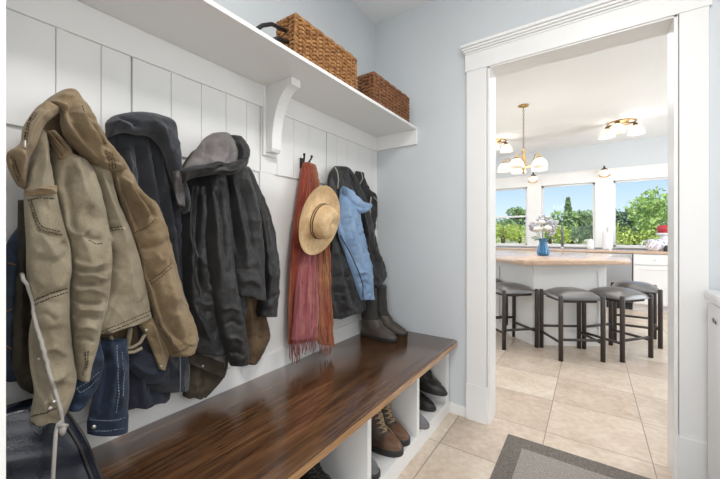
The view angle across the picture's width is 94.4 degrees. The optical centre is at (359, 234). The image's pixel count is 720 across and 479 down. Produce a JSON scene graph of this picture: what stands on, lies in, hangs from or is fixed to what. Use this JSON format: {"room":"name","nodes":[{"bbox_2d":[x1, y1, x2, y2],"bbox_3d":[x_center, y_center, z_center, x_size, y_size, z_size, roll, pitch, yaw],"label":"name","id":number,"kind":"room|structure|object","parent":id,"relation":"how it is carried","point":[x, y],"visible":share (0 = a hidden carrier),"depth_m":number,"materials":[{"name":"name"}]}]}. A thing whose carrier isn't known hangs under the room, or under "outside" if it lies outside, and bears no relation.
{"room":"mudroom","nodes":[
{"label":"mudroom","id":0,"kind":"room"},
{"bbox_2d":[0,0,5,478],"bbox_3d":[-0.868,-0.217,0.645,0.780,2.835,0.135,0,0,35],"label":"wall","id":1,"kind":"structure","parent":0,"point":[2,2],"depth_m":0.48,"materials":[{"name":"white paint"}]},
{"bbox_2d":[6,9,376,422],"bbox_3d":[-0.469,-0.005,1.728,0.014,1.490,2.100,0,0,35],"label":"boards","id":2,"kind":"object","parent":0,"point":[43,60],"visible":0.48,"depth_m":1.26,"materials":[{"name":"white paint"}]},
{"bbox_2d":[6,229,128,436],"bbox_3d":[-0.852,0.301,0.975,0.292,0.676,0.113,0,0,-34],"label":"denim jacket","id":3,"kind":"object","parent":2,"relation":"hanging from","point":[108,384],"visible":0.58,"depth_m":1.01,"materials":[{"name":"blue fabric"}]},
{"bbox_2d":[6,88,198,478],"bbox_3d":[-0.731,0.102,1.027,0.266,1.044,0.499,0,0,39],"label":"jacket","id":4,"kind":"object","parent":2,"relation":"hanging from","point":[91,268],"visible":1,"depth_m":0.91,"materials":[{"name":"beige fabric"}]},
{"bbox_2d":[44,88,128,171],"bbox_3d":[-0.788,-0.306,0.959,0.171,0.228,0.198,0,0,-14],"label":"hood","id":5,"kind":"object","parent":4,"relation":"attached to","point":[74,138],"depth_m":0.90,"materials":[{"name":"brown fabric"}]},
{"bbox_2d":[105,112,190,409],"bbox_3d":[-0.713,0.090,1.166,0.181,1.057,0.303,0,0,35],"label":"coat","id":6,"kind":"object","parent":2,"relation":"hanging from","point":[149,143],"visible":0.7,"depth_m":1.15,"materials":[{"name":"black fabric"}]},
{"bbox_2d":[105,112,190,213],"bbox_3d":[-0.696,-0.243,1.121,0.100,0.337,0.246,0,0,35],"label":"hood","id":7,"kind":"object","parent":6,"relation":"attached to","point":[155,135],"depth_m":1.15,"materials":[{"name":"grey fabric"}]},
{"bbox_2d":[183,297,269,399],"bbox_3d":[-0.559,0.454,1.479,0.081,0.451,0.428,0,0,35],"label":"jacket","id":8,"kind":"object","parent":2,"relation":"hanging from","point":[207,372],"visible":0.58,"depth_m":1.40,"materials":[{"name":"brown fabric"}]},
{"bbox_2d":[180,132,279,366],"bbox_3d":[-0.508,0.070,1.398,0.229,0.994,0.518,0,0,38],"label":"coat","id":9,"kind":"object","parent":2,"relation":"hanging from","point":[229,253],"visible":0.98,"depth_m":1.32,"materials":[{"name":"fabric"}]},
{"bbox_2d":[180,132,249,183],"bbox_3d":[-0.560,-0.300,1.294,0.188,0.253,0.292,0,0,35],"label":"hood","id":10,"kind":"object","parent":9,"relation":"attached to","point":[221,157],"depth_m":1.28,"materials":[{"name":"grey fabric"}]},
{"bbox_2d":[77,0,417,157],"bbox_3d":[-0.326,-0.584,1.630,0.352,0.367,2.097,0,0,35],"label":"wall shelf","id":11,"kind":"object","parent":2,"relation":"attached to","point":[205,29],"visible":1,"depth_m":1.46,"materials":[{"name":"white paint"}]},
{"bbox_2d":[256,22,289,43],"bbox_3d":[-0.351,-0.824,1.344,0.032,0.108,0.185,0,0,29],"label":"handle","id":12,"kind":"object","parent":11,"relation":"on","point":[267,24],"visible":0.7,"depth_m":1.35,"materials":[{"name":"black metal"}]},
{"bbox_2d":[276,12,356,89],"bbox_3d":[-0.195,-0.862,1.643,0.128,0.182,0.465,0,0,35],"label":"wicker basket","id":13,"kind":"object","parent":11,"relation":"on","point":[306,40],"visible":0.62,"depth_m":1.54,"materials":[{"name":"brown wicker"}]},
{"bbox_2d":[357,71,409,121],"bbox_3d":[0.162,-0.863,2.161,0.128,0.184,0.467,0,0,35],"label":"wicker basket","id":14,"kind":"object","parent":11,"relation":"on","point":[374,86],"visible":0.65,"depth_m":2.03,"materials":[{"name":"brown wicker"}]},
{"bbox_2d":[300,153,312,167],"bbox_3d":[-0.310,-0.414,1.886,0.059,0.076,0.075,0,0,35],"label":"coat hook","id":15,"kind":"object","parent":2,"relation":"attached to","point":[302,160],"visible":0.85,"depth_m":1.89,"materials":[{"name":"black metal"}]},
{"bbox_2d":[288,162,334,364],"bbox_3d":[-0.275,0.140,1.862,0.115,1.114,0.338,0,0,35],"label":"scarf","id":16,"kind":"object","parent":15,"relation":"hanging from","point":[310,312],"visible":0.74,"depth_m":1.82,"materials":[{"name":"fabric"}]},
{"bbox_2d":[299,185,339,254],"bbox_3d":[-0.193,-0.073,1.761,0.158,0.368,0.350,0,0,35],"label":"straw hat","id":17,"kind":"object","parent":16,"relation":"hanging from","point":[320,214],"visible":1,"depth_m":1.72,"materials":[{"name":"beige wicker"}]},
{"bbox_2d":[327,166,386,318],"bbox_3d":[0.026,0.035,2.213,0.198,0.956,0.650,0,0,38],"label":"jacket","id":18,"kind":"object","parent":2,"relation":"hanging from","point":[358,266],"visible":0.95,"depth_m":2.04,"materials":[{"name":"black fabric"}]},
{"bbox_2d":[355,171,377,231],"bbox_3d":[0.055,-0.192,2.394,0.071,0.508,0.284,0,0,38],"label":"jacket","id":19,"kind":"object","parent":2,"relation":"hanging from","point":[371,197],"visible":0.48,"depth_m":2.38,"materials":[{"name":"grey fabric"}]},
{"bbox_2d":[130,0,375,111],"bbox_3d":[-1.177,-0.217,0.817,0.116,2.835,4.405,0,0,35],"label":"wall","id":20,"kind":"structure","parent":0,"point":[349,27],"depth_m":2.14,"materials":[{"name":"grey paint"}]},
{"bbox_2d":[6,0,377,151],"bbox_3d":[-0.463,-0.695,1.724,0.020,0.109,2.100,0,0,35],"label":"trim","id":21,"kind":"structure","parent":20,"relation":"attached to","point":[74,17],"depth_m":1.27,"materials":[{"name":"white paint"}]},
{"bbox_2d":[78,319,361,448],"bbox_3d":[-0.465,0.661,1.725,0.016,0.098,2.100,0,0,35],"label":"trim","id":22,"kind":"structure","parent":20,"relation":"attached to","point":[235,376],"depth_m":1.53,"materials":[{"name":"white paint"}]},
{"bbox_2d":[259,172,274,355],"bbox_3d":[-0.477,0.148,1.712,0.010,0.927,0.095,0,0,35],"label":"trim","id":23,"kind":"structure","parent":20,"relation":"attached to","point":[266,180],"depth_m":1.72,"materials":[{"name":"white paint"}]},
{"bbox_2d":[351,0,667,156],"bbox_3d":[1.065,-1.695,2.546,6.800,0.120,9.800,0,0,35],"label":"ceiling","id":24,"kind":"structure","parent":0,"point":[571,101],"depth_m":3.90,"materials":[{"name":"paint"}]},
{"bbox_2d":[496,138,512,152],"bbox_3d":[2.331,-1.534,5.749,0.517,0.202,0.470,0,0,35],"label":"ceiling light","id":25,"kind":"object","parent":24,"relation":"attached to","point":[506,148],"visible":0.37,"depth_m":5.71,"materials":[{"name":"white glass"}]},
{"bbox_2d":[497,104,547,174],"bbox_3d":[2.058,-1.198,4.232,0.598,0.875,0.600,0,0,35],"label":"chandelier","id":26,"kind":"object","parent":24,"relation":"hanging from","point":[516,166],"visible":1,"depth_m":4.20,"materials":[{"name":"white glass"}]},
{"bbox_2d":[598,118,645,139],"bbox_3d":[3.742,-1.534,4.770,0.548,0.202,0.441,0,0,35],"label":"ceiling light","id":27,"kind":"object","parent":24,"relation":"attached to","point":[618,127],"visible":1,"depth_m":4.75,"materials":[{"name":"white glass"}]},
{"bbox_2d":[397,307,672,478],"bbox_3d":[1.179,1.250,2.710,6.800,0.100,10.200,0,0,35],"label":"floor","id":28,"kind":"structure","parent":0,"point":[614,413],"depth_m":2.25,"materials":[{"name":"tile"}]},
{"bbox_2d":[92,331,456,478],"bbox_3d":[-0.197,0.952,1.540,0.630,0.496,2.096,0,0,35],"label":"storage bench","id":29,"kind":"object","parent":28,"relation":"on","point":[284,421],"visible":0.91,"depth_m":1.37,"materials":[{"name":"brown wood"}]},
{"bbox_2d":[6,398,103,478],"bbox_3d":[-0.862,0.572,0.886,0.246,0.271,0.261,0,0,35],"label":"leather bag","id":30,"kind":"object","parent":29,"relation":"on","point":[29,446],"visible":0.71,"depth_m":0.84,"materials":[{"name":"black leather"}]},
{"bbox_2d":[302,462,330,478],"bbox_3d":[-0.192,1.006,1.426,0.292,0.223,0.115,0,0,41],"label":"shoe","id":31,"kind":"object","parent":29,"relation":"on","point":[316,472],"visible":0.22,"depth_m":1.40,"materials":[{"name":"black leather"}]},
{"bbox_2d":[371,457,380,478],"bbox_3d":[-0.031,1.050,1.601,0.287,0.133,0.101,0,0,33],"label":"shoe","id":32,"kind":"object","parent":29,"relation":"on","point":[375,470],"visible":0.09,"depth_m":1.52,"materials":[{"name":"fabric"}]},
{"bbox_2d":[361,287,397,342],"bbox_3d":[0.123,0.537,2.272,0.306,0.334,0.107,0,0,41],"label":"rubber boot","id":33,"kind":"object","parent":29,"relation":"on","point":[373,328],"visible":0.72,"depth_m":2.26,"materials":[{"name":"black rubber"}]},
{"bbox_2d":[371,410,403,457],"bbox_3d":[0.090,0.966,1.764,0.302,0.303,0.119,0,0,32],"label":"boot","id":34,"kind":"object","parent":29,"relation":"on","point":[384,442],"visible":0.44,"depth_m":1.71,"materials":[{"name":"brown leather"}]},
{"bbox_2d":[330,398,448,478],"bbox_3d":[-0.217,1.157,1.554,0.558,0.086,2.096,0,0,35],"label":"shelf","id":35,"kind":"object","parent":29,"relation":"attached to","point":[390,468],"depth_m":1.80,"materials":[{"name":"white paint"}]},
{"bbox_2d":[377,285,407,336],"bbox_3d":[0.203,0.537,2.387,0.306,0.334,0.107,0,0,37],"label":"rubber boot","id":36,"kind":"object","parent":29,"relation":"on","point":[387,320],"visible":0.48,"depth_m":2.38,"materials":[{"name":"black"}]},
{"bbox_2d":[381,403,409,446],"bbox_3d":[0.144,0.966,1.858,0.302,0.303,0.117,0,0,37],"label":"boot","id":37,"kind":"object","parent":29,"relation":"on","point":[400,432],"visible":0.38,"depth_m":1.80,"materials":[{"name":"brown leather"}]},
{"bbox_2d":[419,413,429,429],"bbox_3d":[0.284,1.056,1.991,0.272,0.123,0.091,0,0,33],"label":"shoe","id":38,"kind":"object","parent":29,"relation":"on","point":[423,423],"visible":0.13,"depth_m":1.92,"materials":[{"name":"grey fabric"}]},
{"bbox_2d":[419,390,435,411],"bbox_3d":[0.366,1.030,2.199,0.292,0.173,0.099,0,0,40],"label":"shoe","id":39,"kind":"object","parent":29,"relation":"on","point":[425,404],"visible":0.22,"depth_m":2.12,"materials":[{"name":"black leather"}]},
{"bbox_2d":[419,368,447,395],"bbox_3d":[0.436,0.906,2.223,0.294,0.262,0.105,0,0,26],"label":"boot","id":40,"kind":"object","parent":29,"relation":"on","point":[427,383],"visible":0.34,"depth_m":2.17,"materials":[{"name":"black leather"}]},
{"bbox_2d":[496,278,507,332],"bbox_3d":[1.572,0.867,4.220,0.425,0.666,0.425,0,0,-10],"label":"bar stool","id":41,"kind":"object","parent":28,"relation":"on","point":[497,280],"visible":0.04,"depth_m":4.05,"materials":[{"name":"grey metal"}]},
{"bbox_2d":[496,282,538,349],"bbox_3d":[1.656,0.867,3.700,0.425,0.666,0.425,0,0,-10],"label":"bar stool","id":42,"kind":"object","parent":28,"relation":"on","point":[505,289],"visible":0.84,"depth_m":3.53,"materials":[{"name":"grey metal"}]},
{"bbox_2d":[496,250,630,345],"bbox_3d":[2.296,0.733,4.406,2.010,0.935,2.238,0,0,35],"label":"kitchen island","id":43,"kind":"object","parent":28,"relation":"on","point":[587,271],"visible":0.7,"depth_m":3.62,"materials":[{"name":"paint"}]},
{"bbox_2d":[496,250,630,264],"bbox_3d":[2.296,0.290,4.406,2.010,0.050,2.238,0,0,35],"label":"island countertop","id":44,"kind":"structure","parent":43,"relation":"on","point":[507,256],"depth_m":3.68,"materials":[{"name":"beige wood"}]},
{"bbox_2d":[537,238,549,255],"bbox_3d":[2.299,0.158,4.188,0.147,0.215,0.147,0,0,35],"label":"flower vase","id":45,"kind":"object","parent":44,"relation":"on","point":[542,250],"visible":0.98,"depth_m":4.15,"materials":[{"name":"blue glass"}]},
{"bbox_2d":[528,221,540,236],"bbox_3d":[2.226,0.034,4.263,0.144,0.403,0.152,0,0,-15],"label":"flower","id":46,"kind":"object","parent":45,"relation":"in","point":[532,224],"visible":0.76,"depth_m":4.24,"materials":[{"name":"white plant"}]},
{"bbox_2d":[533,226,542,238],"bbox_3d":[2.232,0.066,4.175,0.108,0.339,0.105,0,0,23],"label":"flower","id":47,"kind":"object","parent":45,"relation":"in","point":[537,228],"visible":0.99,"depth_m":4.14,"materials":[{"name":"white plant"}]},
{"bbox_2d":[538,220,545,238],"bbox_3d":[2.265,0.027,4.152,0.091,0.416,0.086,0,0,-6],"label":"flower","id":48,"kind":"object","parent":45,"relation":"in","point":[541,222],"visible":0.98,"depth_m":4.13,"materials":[{"name":"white plant"}]},
{"bbox_2d":[536,213,550,225],"bbox_3d":[2.309,-0.017,4.207,0.163,0.504,0.146,0,0,35],"label":"flower","id":49,"kind":"object","parent":45,"relation":"in","point":[543,214],"visible":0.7,"depth_m":4.18,"materials":[{"name":"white plant"}]},
{"bbox_2d":[543,225,551,235],"bbox_3d":[2.313,0.062,4.122,0.105,0.347,0.118,0,0,35],"label":"flower","id":50,"kind":"object","parent":45,"relation":"in","point":[546,228],"visible":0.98,"depth_m":4.08,"materials":[{"name":"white plant"}]},
{"bbox_2d":[545,227,555,238],"bbox_3d":[2.344,0.071,4.116,0.138,0.329,0.109,0,0,35],"label":"flower","id":51,"kind":"object","parent":45,"relation":"in","point":[553,229],"visible":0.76,"depth_m":4.09,"materials":[{"name":"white plant"}]},
{"bbox_2d":[545,219,558,238],"bbox_3d":[2.380,0.017,4.143,0.137,0.437,0.138,0,0,2],"label":"flower","id":52,"kind":"object","parent":45,"relation":"in","point":[555,226],"visible":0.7,"depth_m":4.10,"materials":[{"name":"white plant"}]},
{"bbox_2d":[490,434,649,478],"bbox_3d":[0.992,1.196,1.296,0.970,0.008,1.040,0,0,35],"label":"floor mat","id":53,"kind":"object","parent":28,"relation":"on","point":[519,458],"visible":1,"depth_m":1.72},
{"bbox_2d":[539,287,605,362],"bbox_3d":[2.112,0.867,3.348,0.425,0.666,0.425,0,0,4],"label":"bar stool","id":54,"kind":"object","parent":28,"relation":"on","point":[562,295],"visible":1,"depth_m":3.18,"materials":[{"name":"grey metal"}]},
{"bbox_2d":[586,252,631,309],"bbox_3d":[4.202,0.751,5.660,0.610,0.898,0.609,0,0,35],"label":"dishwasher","id":55,"kind":"object","parent":28,"relation":"on","point":[614,273],"visible":0.27,"depth_m":5.36,"materials":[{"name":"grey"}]},
{"bbox_2d":[582,286,653,362],"bbox_3d":[2.595,0.867,3.379,0.425,0.666,0.425,0,0,-17],"label":"bar stool","id":56,"kind":"object","parent":28,"relation":"on","point":[622,295],"visible":0.94,"depth_m":3.24,"materials":[{"name":"grey"}]},
{"bbox_2d":[611,281,662,348],"bbox_3d":[3.118,0.867,3.783,0.425,0.666,0.425,0,0,35],"label":"bar stool","id":57,"kind":"object","parent":28,"relation":"on","point":[646,288],"visible":0.83,"depth_m":3.65,"materials":[{"name":"grey"}]},
{"bbox_2d":[632,254,667,312],"bbox_3d":[4.681,0.751,5.337,0.525,0.898,0.596,0,0,35],"label":"base cabinet","id":58,"kind":"object","parent":28,"relation":"on","point":[652,269],"visible":0.44,"depth_m":5.14,"materials":[{"name":"paint"}]},
{"bbox_2d":[704,290,719,478],"bbox_3d":[1.627,0.660,1.021,0.682,1.080,0.698,0,0,35],"label":"cabinet","id":59,"kind":"object","parent":28,"relation":"on","point":[713,296],"visible":1,"depth_m":1.41,"materials":[{"name":"white wood"}]},
{"bbox_2d":[376,0,719,405],"bbox_3d":[0.821,-0.217,2.192,6.800,2.835,0.130,0,0,35],"label":"wall","id":60,"kind":"structure","parent":0,"point":[421,187],"depth_m":2.30,"materials":[{"name":"blue paint"}]},
{"bbox_2d":[449,402,465,416],"bbox_3d":[1.436,1.155,1.679,2.045,0.090,0.014,0,0,35],"label":"baseboard","id":61,"kind":"structure","parent":60,"relation":"attached to","point":[454,408],"depth_m":2.22,"materials":[{"name":"white paint"}]},
{"bbox_2d":[466,67,486,424],"bbox_3d":[0.751,0.069,2.144,0.133,2.262,0.028,0,0,35],"label":"door frame","id":62,"kind":"structure","parent":60,"relation":"in","point":[476,80],"depth_m":2.14,"materials":[{"name":"white paint"}]},
{"bbox_2d":[460,0,711,478],"bbox_3d":[1.189,-0.012,1.909,1.172,2.424,0.204,0,0,35],"label":"door frame","id":63,"kind":"structure","parent":60,"relation":"attached to","point":[669,25],"depth_m":1.81,"materials":[{"name":"white paint"}]},
{"bbox_2d":[678,6,708,478],"bbox_3d":[1.575,0.069,1.575,0.108,2.262,0.028,0,0,35],"label":"door frame","id":64,"kind":"structure","parent":60,"relation":"in","point":[693,25],"depth_m":1.57,"materials":[{"name":"white paint"}]},
{"bbox_2d":[496,135,667,252],"bbox_3d":[3.783,-0.217,6.478,6.800,2.835,0.160,0,0,35],"label":"wall","id":65,"kind":"structure","parent":0,"point":[652,150],"depth_m":6.02,"materials":[{"name":"blue paint"}]},
{"bbox_2d":[496,187,526,244],"bbox_3d":[2.856,-0.367,7.094,1.275,1.165,0.050,0,0,35],"label":"window","id":66,"kind":"structure","parent":65,"relation":"in","point":[525,187],"depth_m":6.84,"materials":[{"name":"white paint"}]},
{"bbox_2d":[528,172,538,182],"bbox_3d":[3.383,-1.109,6.516,0.196,0.222,0.233,0,0,35],"label":"wall sconce","id":67,"kind":"object","parent":65,"relation":"attached to","point":[533,178],"visible":1,"depth_m":6.45,"materials":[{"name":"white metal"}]},
{"bbox_2d":[542,182,594,245],"bbox_3d":[3.947,-0.367,6.346,0.858,1.165,0.040,0,0,35],"label":"window","id":68,"kind":"structure","parent":65,"relation":"in","point":[593,184],"depth_m":6.26,"materials":[{"name":"white paint"}]},
{"bbox_2d":[496,163,667,248],"bbox_3d":[3.727,-0.468,6.398,6.800,1.415,0.035,0,0,35],"label":"window trim","id":69,"kind":"structure","parent":65,"relation":"in","point":[603,186],"depth_m":6.03,"materials":[{"name":"white paint"}]},
{"bbox_2d":[598,166,610,177],"bbox_3d":[4.306,-1.109,5.878,0.196,0.222,0.233,0,0,35],"label":"wall sconce","id":70,"kind":"object","parent":65,"relation":"attached to","point":[604,172],"visible":1,"depth_m":5.82,"materials":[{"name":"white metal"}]},
{"bbox_2d":[613,177,667,246],"bbox_3d":[4.896,-0.367,5.691,0.914,1.165,0.040,0,0,35],"label":"window","id":71,"kind":"structure","parent":65,"relation":"in","point":[663,178],"depth_m":5.92,"materials":[{"name":"white paint"}]},
{"label":"outside","id":72,"kind":"structure","parent":0,"visible":0},
{"bbox_2d":[496,237,654,244],"bbox_3d":[63.683,1.375,94.564,240.000,0.150,212.000,0,0,35],"label":"ground","id":73,"kind":"structure","parent":72,"point":[586,240],"depth_m":61.94,"materials":[{"name":"green plant"}]},
{"bbox_2d":[496,218,509,239],"bbox_3d":[22.943,-0.903,59.479,8.185,4.674,7.989,0,0,35],"label":"tree","id":74,"kind":"object","parent":73,"relation":"on","point":[496,218],"visible":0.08,"depth_m":57.62,"materials":[{"name":"green plant"}]},
{"bbox_2d":[496,221,525,242],"bbox_3d":[19.274,-0.373,44.930,6.411,3.452,4.631,0,0,35],"label":"bush","id":75,"kind":"object","parent":73,"relation":"on","point":[517,226],"visible":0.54,"depth_m":44.38,"materials":[{"name":"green plant"}]},
{"bbox_2d":[504,206,525,231],"bbox_3d":[26.279,-1.698,54.055,5.273,6.005,5.761,0,0,35],"label":"tree","id":76,"kind":"object","parent":73,"relation":"on","point":[518,211],"visible":0.53,"depth_m":53.92,"materials":[{"name":"green plant"}]},
{"bbox_2d":[504,228,525,242],"bbox_3d":[21.972,0.073,46.039,5.006,2.495,4.011,0,0,35],"label":"bush","id":77,"kind":"object","parent":73,"relation":"on","point":[519,239],"visible":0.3,"depth_m":45.74,"materials":[{"name":"green plant"}]},
{"bbox_2d":[544,225,571,243],"bbox_3d":[25.244,0.070,44.022,4.715,2.581,3.879,0,0,35],"label":"bush","id":78,"kind":"object","parent":73,"relation":"on","point":[557,235],"visible":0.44,"depth_m":43.23,"materials":[{"name":"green plant"}]},
{"bbox_2d":[550,210,578,242],"bbox_3d":[32.386,-1.347,53.206,4.931,5.306,5.650,0,0,35],"label":"tree","id":79,"kind":"object","parent":73,"relation":"on","point":[558,213],"visible":0.14,"depth_m":52.68,"materials":[{"name":"green plant"}]},
{"bbox_2d":[560,196,577,242],"bbox_3d":[30.778,-2.153,49.333,2.546,7.009,2.462,0,0,-18],"label":"tree","id":80,"kind":"object","parent":73,"relation":"on","point":[567,219],"visible":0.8,"depth_m":49.01,"materials":[{"name":"green plant"}]},
{"bbox_2d":[560,229,586,243],"bbox_3d":[29.988,0.207,47.239,3.955,2.399,3.801,0,0,35],"label":"bush","id":81,"kind":"object","parent":73,"relation":"on","point":[571,232],"visible":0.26,"depth_m":47.09,"materials":[{"name":"green plant"}]},
{"bbox_2d":[572,224,592,239],"bbox_3d":[30.320,-0.036,44.062,3.945,2.686,2.607,0,0,35],"label":"bush","id":82,"kind":"object","parent":73,"relation":"on","point":[583,231],"visible":0.6,"depth_m":44.09,"materials":[{"name":"green plant"}]},
{"bbox_2d":[574,210,592,236],"bbox_3d":[35.642,-1.319,51.099,5.333,5.251,5.309,0,0,35],"label":"tree","id":83,"kind":"object","parent":73,"relation":"on","point":[588,217],"visible":0.35,"depth_m":50.73,"materials":[{"name":"green plant"}]},
{"bbox_2d":[616,209,647,242],"bbox_3d":[38.856,-1.460,49.243,6.927,5.534,5.584,0,0,35],"label":"tree","id":84,"kind":"object","parent":73,"relation":"on","point":[622,221],"visible":0.32,"depth_m":48.36,"materials":[{"name":"green plant"}]},
{"bbox_2d":[616,223,662,244],"bbox_3d":[30.295,0.004,36.868,5.740,2.698,4.734,0,0,35],"label":"bush","id":85,"kind":"object","parent":73,"relation":"on","point":[632,240],"visible":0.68,"depth_m":36.53,"materials":[{"name":"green plant"}]},
{"bbox_2d":[623,196,667,234],"bbox_3d":[37.260,-2.186,40.372,9.058,6.986,9.305,0,0,35],"label":"tree","id":86,"kind":"object","parent":73,"relation":"on","point":[631,203],"visible":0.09,"depth_m":39.90,"materials":[{"name":"green plant"}]},
{"bbox_2d":[627,186,667,238],"bbox_3d":[33.909,-1.972,35.775,8.548,6.558,8.236,0,0,35],"label":"tree","id":87,"kind":"object","parent":73,"relation":"on","point":[662,217],"visible":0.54,"depth_m":36.05,"materials":[{"name":"green plant"}]},
{"bbox_3d":[3.700,0.751,6.015,0.590,0.898,0.596,0,0,35],"label":"base cabinet","id":88,"kind":"object","parent":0,"visible":0},
{"bbox_2d":[496,247,667,253],"bbox_3d":[3.553,0.280,6.145,6.700,0.040,0.610,0,0,35],"label":"countertop","id":89,"kind":"structure","parent":88,"relation":"on","point":[497,248],"depth_m":5.68,"materials":[{"name":"white stone"}]},
{"bbox_2d":[560,226,565,248],"bbox_3d":[3.692,0.056,6.063,0.093,0.408,0.206,0,0,35],"label":"kitchen faucet","id":90,"kind":"object","parent":89,"relation":"on","point":[562,233],"visible":1,"depth_m":6.12,"materials":[{"name":"silver metal"}]},
{"bbox_2d":[587,235,594,248],"bbox_3d":[4.040,0.131,5.839,0.110,0.258,0.110,0,0,35],"label":"soap dispenser","id":91,"kind":"object","parent":89,"relation":"on","point":[590,243],"visible":0.91,"depth_m":5.80,"materials":[{"name":"white ceramic"}]},
{"bbox_2d":[602,227,612,249],"bbox_3d":[4.222,0.070,5.689,0.160,0.380,0.160,0,0,35],"label":"paper towel holder","id":92,"kind":"object","parent":89,"relation":"on","point":[607,237],"visible":1,"depth_m":5.63,"materials":[{"name":"white paper"}]},
{"bbox_2d":[641,239,666,250],"bbox_3d":[4.681,0.168,5.274,0.267,0.185,0.267,0,0,-10],"label":"teapot","id":93,"kind":"object","parent":89,"relation":"on","point":[652,244],"visible":0.89,"depth_m":5.19,"materials":[{"name":"white ceramic"}]},
{"bbox_2d":[655,225,667,244],"bbox_3d":[4.895,0.050,5.370,0.210,0.420,0.210,0,0,35],"label":"canister","id":94,"kind":"object","parent":89,"relation":"on","point":[662,230],"visible":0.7,"depth_m":5.32,"materials":[{"name":"white ceramic"}]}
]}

